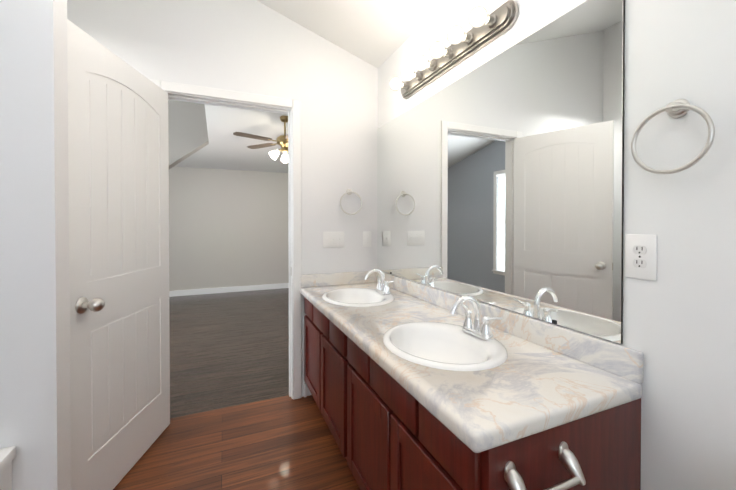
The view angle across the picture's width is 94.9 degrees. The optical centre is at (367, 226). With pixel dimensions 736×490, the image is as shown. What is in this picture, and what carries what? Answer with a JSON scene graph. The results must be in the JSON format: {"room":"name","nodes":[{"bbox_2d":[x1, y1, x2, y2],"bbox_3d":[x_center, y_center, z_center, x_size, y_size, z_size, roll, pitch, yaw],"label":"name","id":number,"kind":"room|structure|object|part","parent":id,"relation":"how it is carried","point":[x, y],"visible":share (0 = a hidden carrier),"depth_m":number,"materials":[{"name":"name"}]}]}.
{"room":"bathroom","nodes":[
{"label":"bathroom","id":0,"kind":"room"},
{"bbox_2d":[0,0,70,489],"bbox_3d":[-1.580,-0.617,0.973,1.090,3.700,0.110,0,1,-23],"label":"wall","id":1,"kind":"structure","parent":0,"point":[35,421],"depth_m":1.12,"materials":[{"name":"white paint"}]},
{"bbox_2d":[67,0,377,396],"bbox_3d":[-0.701,-0.630,2.364,4.840,3.700,0.120,0,1,-23],"label":"wall","id":2,"kind":"structure","parent":0,"point":[252,46],"depth_m":2.39,"materials":[{"name":"white paint"}]},
{"bbox_2d":[67,19,169,489],"bbox_3d":[-1.208,0.206,1.687,0.035,2.025,0.765,0,1,-4],"label":"door","id":3,"kind":"structure","parent":2,"relation":"in","point":[118,162],"depth_m":1.58,"materials":[{"name":"white wood"}]},
{"bbox_2d":[75,297,104,312],"bbox_3d":[-1.186,0.321,1.376,0.203,0.066,0.066,0,1,-4],"label":"door knob","id":4,"kind":"object","parent":3,"relation":"attached to","point":[83,304],"depth_m":1.37,"materials":[{"name":"silver metal"}]},
{"bbox_2d":[149,79,301,398],"bbox_3d":[-0.920,0.168,2.278,0.913,2.106,0.156,0,1,-23],"label":"door frame","id":5,"kind":"structure","parent":2,"relation":"attached to","point":[195,90],"depth_m":2.37,"materials":[{"name":"white wood"}]},
{"bbox_2d":[304,383,306,396],"bbox_3d":[-0.489,1.190,0.509,2.720,0.095,3.490,0,1,-23],"label":"baseboard","id":6,"kind":"structure","parent":2,"relation":"attached to","point":[305,389],"depth_m":2.41,"materials":[{"name":"white wood"}]},
{"bbox_2d":[300,272,363,287],"bbox_3d":[-0.209,0.389,2.504,0.588,0.091,0.021,0,1,-23],"label":"backsplash","id":7,"kind":"structure","parent":2,"relation":"attached to","point":[310,280],"depth_m":2.47,"materials":[{"name":"beige stone"}]},
{"bbox_2d":[323,232,343,247],"bbox_3d":[-0.251,0.099,2.490,0.165,0.118,0.015,0,1,-23],"label":"switch plate","id":8,"kind":"object","parent":2,"relation":"attached to","point":[333,239],"visible":1,"depth_m":2.49,"materials":[{"name":"white plastic"}]},
{"bbox_2d":[340,189,361,214],"bbox_3d":[-0.131,-0.184,2.517,0.177,0.200,0.053,0,1,-23],"label":"towel ring","id":9,"kind":"object","parent":2,"relation":"attached to","point":[349,191],"visible":0.98,"depth_m":2.50,"materials":[{"name":"silver metal"}]},
{"bbox_2d":[363,231,370,246],"bbox_3d":[-0.004,0.098,2.595,0.072,0.118,0.015,0,1,-23],"label":"switch plate","id":10,"kind":"object","parent":2,"relation":"attached to","point":[366,238],"visible":1,"depth_m":2.60,"materials":[{"name":"white plastic"}]},
{"bbox_2d":[169,167,288,290],"bbox_3d":[-2.332,-0.667,6.191,4.600,3.700,0.120,0,1,-23],"label":"wall","id":11,"kind":"structure","parent":0,"point":[228,228],"depth_m":6.05,"materials":[{"name":"grey paint"}]},
{"bbox_2d":[169,283,288,296],"bbox_3d":[-2.306,1.136,6.146,4.600,0.095,0.016,0,1,-23],"label":"baseboard","id":12,"kind":"structure","parent":11,"relation":"attached to","point":[224,289],"depth_m":6.03,"materials":[{"name":"white wood"}]},
{"bbox_2d":[174,104,287,172],"bbox_3d":[-1.526,-1.448,4.293,4.840,0.946,4.230,0,1,-23],"label":"ceiling","id":13,"kind":"structure","parent":0,"point":[225,148],"depth_m":5.01,"materials":[{"name":"white paint"}]},
{"bbox_2d":[168,100,208,168],"bbox_3d":[-1.886,-1.155,3.517,0.408,1.172,0.160,0,1,-23],"label":"soffit","id":14,"kind":"structure","parent":13,"relation":"attached to","point":[187,131],"depth_m":3.44,"materials":[{"name":"white paint"}]},
{"bbox_2d":[233,115,287,162],"bbox_3d":[-1.058,-1.137,4.360,1.276,0.573,1.240,0,1,-23],"label":"fan","id":15,"kind":"object","parent":13,"relation":"hanging from","point":[281,141],"visible":0.71,"depth_m":4.34,"materials":[{"name":"brown wood"}]},
{"bbox_3d":[-1.075,-1.191,4.388,0.466,0.465,0.448,0,1,-23],"label":"motor","id":16,"kind":"part","parent":15,"relation":"part of","materials":[{"name":"gold metal"}]},
{"bbox_2d":[113,288,359,489],"bbox_3d":[-0.809,1.247,2.635,4.840,0.060,7.890,0,1,-23],"label":"floor","id":17,"kind":"structure","parent":0,"point":[284,443],"depth_m":2.20,"materials":[{"name":"brown wood"}]},
{"bbox_2d":[0,446,15,489],"bbox_3d":[-1.583,0.976,0.867,0.985,0.516,0.105,0,1,-23],"label":"tub ledge","id":18,"kind":"object","parent":17,"relation":"on","point":[7,455],"visible":1,"depth_m":1.07,"materials":[{"name":"white"}]},
{"bbox_2d":[304,300,641,489],"bbox_3d":[0.174,0.857,1.668,0.583,0.738,1.868,0,1,-23],"label":"bathroom vanity","id":19,"kind":"object","parent":17,"relation":"on","point":[386,442],"depth_m":0.96,"materials":[{"name":"brown wood"}]},
{"bbox_2d":[300,284,641,459],"bbox_3d":[0.153,0.464,1.681,0.608,0.048,1.819,0,1,-23],"label":"countertop","id":20,"kind":"structure","parent":19,"relation":"on","point":[491,406],"depth_m":0.95,"materials":[{"name":"beige stone"}]},
{"bbox_2d":[312,284,411,307],"bbox_3d":[-0.061,0.496,2.088,0.432,0.146,0.502,0,1,-23],"label":"sink","id":21,"kind":"object","parent":20,"relation":"in","point":[357,296],"depth_m":2.21,"materials":[{"name":"white ceramic"}]},
{"bbox_2d":[364,268,395,295],"bbox_3d":[0.049,0.345,2.134,0.157,0.158,0.221,0,1,-23],"label":"faucet","id":22,"kind":"object","parent":20,"relation":"on","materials":[{"name":"silver metal"}]},
{"bbox_2d":[364,316,539,379],"bbox_3d":[0.280,0.504,1.287,0.432,0.146,0.502,0,1,-23],"label":"sink","id":23,"kind":"object","parent":20,"relation":"in","point":[438,349],"depth_m":1.35,"materials":[{"name":"white ceramic"}]},
{"bbox_2d":[448,296,503,339],"bbox_3d":[0.390,0.352,1.333,0.157,0.158,0.221,0,1,-23],"label":"faucet","id":24,"kind":"object","parent":20,"relation":"on","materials":[{"name":"silver metal"}]},
{"bbox_2d":[257,0,445,67],"bbox_3d":[-0.476,-1.702,0.450,2.960,1.071,3.660,0,1,-23],"label":"ceiling","id":25,"kind":"structure","parent":0,"point":[377,33],"depth_m":2.20,"materials":[{"name":"white paint"}]},
{"bbox_2d":[377,0,735,489],"bbox_3d":[0.835,-0.617,0.992,0.131,3.700,3.610,0,1,-23],"label":"wall","id":26,"kind":"structure","parent":0,"point":[500,180],"depth_m":1.09,"materials":[{"name":"white paint"}]},
{"bbox_2d":[389,0,518,98],"bbox_3d":[0.353,-0.884,1.778,0.156,0.118,0.955,0,1,-23],"label":"sconce","id":27,"kind":"object","parent":26,"relation":"attached to","point":[485,30],"visible":1,"depth_m":1.62,"materials":[{"name":"silver metal"}]},
{"bbox_2d":[388,274,643,383],"bbox_3d":[0.423,0.395,1.796,0.021,0.091,1.819,0,1,-23],"label":"backsplash","id":28,"kind":"structure","parent":26,"relation":"attached to","point":[627,362],"depth_m":1.18,"materials":[{"name":"beige stone"}]},
{"bbox_2d":[625,234,656,280],"bbox_3d":[0.783,0.087,0.972,0.007,0.128,0.080,0,1,-23],"label":"electrical outlet plate","id":29,"kind":"object","parent":26,"relation":"attached to","point":[640,256],"visible":1,"depth_m":0.97,"materials":[{"name":"white plastic"}]},
{"bbox_2d":[631,99,714,173],"bbox_3d":[0.795,-0.235,0.882,0.053,0.200,0.177,0,1,-23],"label":"towel ring","id":30,"kind":"object","parent":26,"relation":"attached to","point":[677,108],"visible":1,"depth_m":0.87,"materials":[{"name":"silver metal"}]}
]}

